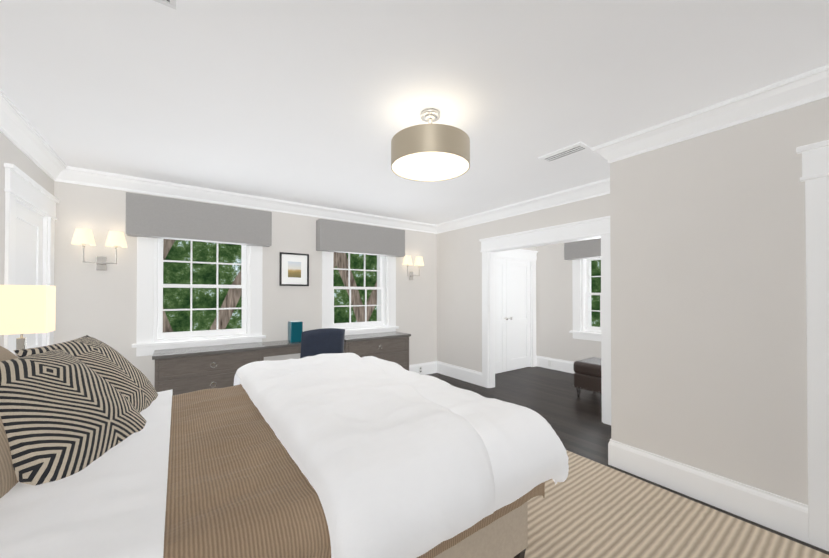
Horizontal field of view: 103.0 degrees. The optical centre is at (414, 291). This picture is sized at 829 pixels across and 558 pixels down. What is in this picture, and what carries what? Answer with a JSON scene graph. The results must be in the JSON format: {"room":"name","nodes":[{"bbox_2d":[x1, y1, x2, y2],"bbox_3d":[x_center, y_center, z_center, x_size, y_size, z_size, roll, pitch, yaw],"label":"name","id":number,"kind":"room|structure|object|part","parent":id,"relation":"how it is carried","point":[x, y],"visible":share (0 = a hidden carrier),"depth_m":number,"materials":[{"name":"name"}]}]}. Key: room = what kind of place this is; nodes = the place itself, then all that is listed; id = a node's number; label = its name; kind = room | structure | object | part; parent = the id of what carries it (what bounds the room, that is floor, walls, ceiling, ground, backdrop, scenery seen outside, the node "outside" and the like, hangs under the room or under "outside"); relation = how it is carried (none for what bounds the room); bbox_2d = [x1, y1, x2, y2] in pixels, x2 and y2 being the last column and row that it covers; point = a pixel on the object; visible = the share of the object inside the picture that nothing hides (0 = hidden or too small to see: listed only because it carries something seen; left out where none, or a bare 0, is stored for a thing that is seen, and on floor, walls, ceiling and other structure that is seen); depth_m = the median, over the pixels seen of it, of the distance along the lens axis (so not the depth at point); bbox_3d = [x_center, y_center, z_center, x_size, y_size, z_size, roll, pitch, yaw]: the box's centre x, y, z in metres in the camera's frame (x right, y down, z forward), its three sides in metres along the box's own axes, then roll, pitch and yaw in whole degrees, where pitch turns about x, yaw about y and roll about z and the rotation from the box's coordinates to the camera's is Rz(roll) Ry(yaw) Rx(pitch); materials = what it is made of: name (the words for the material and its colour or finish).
{"room":"bedroom","nodes":[
{"label":"bedroom","id":0,"kind":"room"},
{"bbox_2d":[0,132,55,346],"bbox_3d":[-2.051,0.098,1.089,0.140,2.600,5.510,0,-1,-36],"label":"wall","id":1,"kind":"structure","parent":0,"point":[9,153],"depth_m":2.32,"materials":[{"name":"paint"}]},
{"bbox_2d":[0,89,67,181],"bbox_3d":[-1.891,-1.135,1.085,0.105,0.135,5.120,0,-1,-36],"label":"crown molding","id":2,"kind":"structure","parent":1,"relation":"attached to","point":[20,132],"depth_m":2.46,"materials":[{"name":"white wood"}]},
{"bbox_2d":[54,181,439,386],"bbox_3d":[-1.533,0.127,4.637,4.820,2.600,0.350,0,-1,-36],"label":"wall","id":3,"kind":"structure","parent":0,"point":[101,305],"depth_m":3.54,"materials":[{"name":"paint"}]},
{"bbox_2d":[71,228,126,269],"bbox_3d":[-3.109,-0.409,3.262,0.406,0.390,0.170,0,-1,-36],"label":"sconce","id":4,"kind":"object","parent":3,"relation":"attached to","point":[84,236],"visible":1,"depth_m":3.26,"materials":[{"name":"white fabric"}]},
{"bbox_2d":[126,192,271,246],"bbox_3d":[-2.387,-0.787,3.777,1.380,0.425,0.158,0,-1,-36],"label":"valance","id":5,"kind":"object","parent":3,"relation":"attached to","point":[151,216],"visible":1,"depth_m":3.65,"materials":[{"name":"fabric"}]},
{"bbox_2d":[132,237,265,355],"bbox_3d":[-2.503,-0.066,3.934,1.285,1.502,0.362,0,-1,-36],"label":"window","id":6,"kind":"structure","parent":3,"relation":"in","point":[152,337],"depth_m":3.75,"materials":[{"name":"white wood"}]},
{"bbox_2d":[64,166,435,233],"bbox_3d":[-1.433,-1.106,4.500,4.590,0.135,0.105,0,-1,-36],"label":"crown molding","id":7,"kind":"structure","parent":3,"relation":"attached to","point":[80,176],"depth_m":3.91,"materials":[{"name":"white"}]},
{"bbox_2d":[279,252,308,285],"bbox_3d":[-1.607,-0.294,4.418,0.380,0.440,0.020,0,-1,-36],"label":"picture frame","id":8,"kind":"object","parent":3,"relation":"attached to","point":[303,257],"depth_m":4.41,"materials":[{"name":"black"}]},
{"bbox_2d":[288,261,300,277],"bbox_3d":[-1.607,-0.294,4.418,0.170,0.210,0.004,0,-1,-36],"label":"picture","id":9,"kind":"object","parent":3,"relation":"attached to","point":[294,269],"visible":1,"depth_m":4.42},
{"bbox_2d":[316,219,404,256],"bbox_3d":[-0.763,-0.777,4.944,1.400,0.425,0.158,0,-1,-36],"label":"valance","id":10,"kind":"object","parent":3,"relation":"attached to","point":[341,237],"visible":1,"depth_m":4.81,"materials":[{"name":"fabric"}]},
{"bbox_2d":[322,251,398,334],"bbox_3d":[-0.879,-0.056,5.100,1.285,1.502,0.362,0,-1,-36],"label":"window","id":11,"kind":"structure","parent":3,"relation":"in","point":[386,265],"depth_m":5.15,"materials":[{"name":"white wood"}]},
{"bbox_2d":[403,255,423,279],"bbox_3d":[-0.018,-0.391,5.481,0.406,0.390,0.170,0,-1,-36],"label":"sconce","id":12,"kind":"object","parent":3,"relation":"attached to","point":[407,260],"visible":1,"depth_m":5.48,"materials":[{"name":"white fabric"}]},
{"bbox_2d":[409,361,436,374],"bbox_3d":[-1.502,1.324,4.473,4.710,0.205,0.035,0,-1,-36],"label":"baseboard","id":13,"kind":"structure","parent":3,"relation":"attached to","point":[426,368],"depth_m":5.69,"materials":[{"name":"white"}]},
{"bbox_2d":[0,0,828,224],"bbox_3d":[0.793,-1.236,3.012,7.310,0.100,5.720,0,-1,-36],"label":"ceiling","id":14,"kind":"structure","parent":0,"point":[322,103],"depth_m":1.87,"materials":[{"name":"paint"}]},
{"bbox_2d":[153,0,175,9],"bbox_3d":[-1.050,-1.192,1.129,0.380,0.020,0.380,0,-1,-36],"label":"ceiling vent","id":15,"kind":"object","parent":14,"relation":"in","point":[170,3],"visible":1,"depth_m":1.36,"materials":[{"name":"white"}]},
{"bbox_2d":[391,108,469,181],"bbox_3d":[0.106,-0.990,2.209,0.524,0.405,0.524,0,-1,-36],"label":"drum ceiling light","id":16,"kind":"object","parent":14,"relation":"attached to","point":[430,152],"visible":1,"depth_m":2.05,"materials":[{"name":"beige fabric"}]},
{"bbox_2d":[538,142,589,162],"bbox_3d":[1.269,-1.181,2.812,0.160,0.012,0.380,0,-1,-36],"label":"ceiling vent","id":17,"kind":"object","parent":14,"relation":"in","point":[565,151],"visible":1,"depth_m":2.79,"materials":[{"name":"white metal"}]},
{"bbox_2d":[440,194,607,371],"bbox_3d":[1.447,0.126,4.516,0.120,2.600,3.380,0,-1,-36],"label":"wall","id":18,"kind":"structure","parent":0,"point":[460,254],"depth_m":5.50,"materials":[{"name":"paint"}]},
{"bbox_2d":[437,361,481,385],"bbox_3d":[0.720,1.331,5.400,0.018,0.205,1.050,0,-1,-36],"label":"baseboard","id":19,"kind":"structure","parent":18,"relation":"attached to","point":[464,374],"depth_m":5.35,"materials":[{"name":"white wood"}]},
{"bbox_2d":[436,178,609,233],"bbox_3d":[1.346,-1.106,4.473,0.105,0.135,3.170,0,-1,-36],"label":"crown molding","id":20,"kind":"structure","parent":18,"relation":"attached to","point":[602,187],"depth_m":4.22,"materials":[{"name":"white wood"}]},
{"bbox_2d":[536,355,574,373],"bbox_3d":[3.219,1.329,5.163,0.035,0.205,2.980,0,-1,-36],"label":"baseboard","id":21,"kind":"structure","parent":18,"relation":"attached to","point":[545,362],"depth_m":6.04,"materials":[{"name":"white wood"}]},
{"bbox_2d":[564,238,600,259],"bbox_3d":[3.033,-0.774,5.330,0.158,0.425,1.200,0,-1,-36],"label":"valance","id":22,"kind":"object","parent":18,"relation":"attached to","point":[585,249],"visible":0.31,"depth_m":5.51,"materials":[{"name":"fabric"}]},
{"bbox_2d":[569,257,600,340],"bbox_3d":[3.194,0.037,5.440,0.365,1.565,1.130,0,-1,-36],"label":"window","id":23,"kind":"structure","parent":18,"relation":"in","point":[583,329],"depth_m":5.70,"materials":[{"name":"white"}]},
{"bbox_2d":[427,366,828,554],"bbox_3d":[0.793,1.464,2.990,7.310,0.100,5.720,0,-1,-36],"label":"floor","id":24,"kind":"structure","parent":0,"point":[578,425],"depth_m":4.16,"materials":[{"name":"brown wood"}]},
{"bbox_2d":[152,331,410,394],"bbox_3d":[-1.419,1.029,4.249,3.060,0.789,0.440,0,-1,-36],"label":"desk unit","id":25,"kind":"object","parent":24,"relation":"on","point":[183,370],"visible":0.5,"depth_m":3.59,"materials":[{"name":"brown wood"}]},
{"bbox_2d":[288,321,302,342],"bbox_3d":[-1.516,0.507,4.190,0.150,0.261,0.150,0,-1,-36],"label":"book","id":26,"kind":"object","parent":25,"relation":"on","point":[295,329],"visible":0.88,"depth_m":4.13,"materials":[{"name":"teal paper"}]},
{"bbox_2d":[300,328,344,357],"bbox_3d":[-1.175,0.919,3.926,0.500,1.004,0.631,0,-1,-36],"label":"desk chair","id":27,"kind":"object","parent":24,"relation":"on","point":[314,342],"visible":0.42,"depth_m":3.67,"materials":[{"name":"blue fabric"}]},
{"bbox_2d":[573,357,601,396],"bbox_3d":[2.546,1.179,4.349,0.544,0.491,0.664,0,-1,-36],"label":"ottoman","id":28,"kind":"object","parent":24,"relation":"on","point":[587,374],"visible":0.48,"depth_m":4.32,"materials":[{"name":"leather"}]},
{"bbox_2d":[513,450,828,557],"bbox_3d":[0.027,1.397,1.751,3.500,0.012,2.720,0,-1,-36],"label":"rug","id":29,"kind":"object","parent":24,"relation":"on","point":[587,508],"visible":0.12,"depth_m":1.96,"materials":[{"name":"fabric"}]},
{"bbox_2d":[0,335,568,557],"bbox_3d":[-0.793,0.585,1.703,2.554,1.603,2.145,0,-1,-36],"label":"bed","id":30,"kind":"object","parent":29,"relation":"on","point":[107,451],"visible":1,"depth_m":1.19,"materials":[{"name":"fabric"}]},
{"bbox_2d":[0,348,146,485],"bbox_3d":[-1.430,0.489,1.328,0.219,0.600,0.600,-43,9,-10],"label":"pillow","id":31,"kind":"object","parent":30,"relation":"on","point":[62,423],"depth_m":1.22,"materials":[{"name":"multicoloured fabric"}]},
{"bbox_2d":[13,335,157,412],"bbox_3d":[-1.668,0.479,1.761,0.208,0.580,0.580,-42,14,-17],"label":"pillow","id":32,"kind":"object","parent":30,"relation":"on","point":[92,352],"depth_m":1.74,"materials":[{"name":"multicoloured fabric"}]},
{"bbox_2d":[234,353,568,557],"bbox_3d":[-0.275,0.747,2.073,1.279,0.529,2.145,0,-1,-36],"label":"duvet","id":33,"kind":"object","parent":30,"relation":"on","point":[386,459],"depth_m":1.27,"materials":[{"name":"white fabric"}]},
{"bbox_3d":[-0.876,0.584,1.664,2.375,1.603,1.740,0,-1,-36],"label":"frame","id":34,"kind":"part","parent":30,"relation":"part of","materials":[{"name":"fabric"}]},
{"bbox_3d":[-2.369,1.076,2.102,0.474,0.659,0.540,0,-1,-36],"label":"nightstand","id":35,"kind":"object","parent":24,"relation":"on","visible":0},
{"bbox_2d":[0,285,55,357],"bbox_3d":[-2.435,0.353,2.042,0.250,0.785,0.190,0,-1,-36],"label":"table lamp","id":36,"kind":"object","parent":35,"relation":"on","point":[27,309],"visible":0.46,"depth_m":2.00,"materials":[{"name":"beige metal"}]},
{"bbox_2d":[608,97,828,504],"bbox_3d":[2.183,0.106,1.999,0.120,2.600,1.810,0,-1,-36],"label":"wall","id":37,"kind":"structure","parent":0,"point":[708,305],"depth_m":2.16,"materials":[{"name":"paint"}]},
{"bbox_2d":[608,439,808,543],"bbox_3d":[1.896,1.305,2.271,0.018,0.205,1.053,0,-1,-36],"label":"baseboard","id":38,"kind":"structure","parent":37,"relation":"attached to","point":[783,515],"depth_m":2.15,"materials":[{"name":"white wood"}]},
{"bbox_2d":[591,64,828,163],"bbox_3d":[2.035,-1.127,2.023,0.105,0.135,1.825,0,-1,-36],"label":"crown molding","id":39,"kind":"structure","parent":37,"relation":"attached to","point":[810,86],"depth_m":2.09,"materials":[{"name":"white wood"}]},
{"label":"outside","id":40,"kind":"structure","parent":0,"visible":0},
{"bbox_2d":[163,239,600,332],"bbox_3d":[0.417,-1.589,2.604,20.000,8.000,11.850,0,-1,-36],"label":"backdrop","id":41,"kind":"structure","parent":40,"point":[178,273],"depth_m":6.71,"materials":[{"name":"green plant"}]}
]}

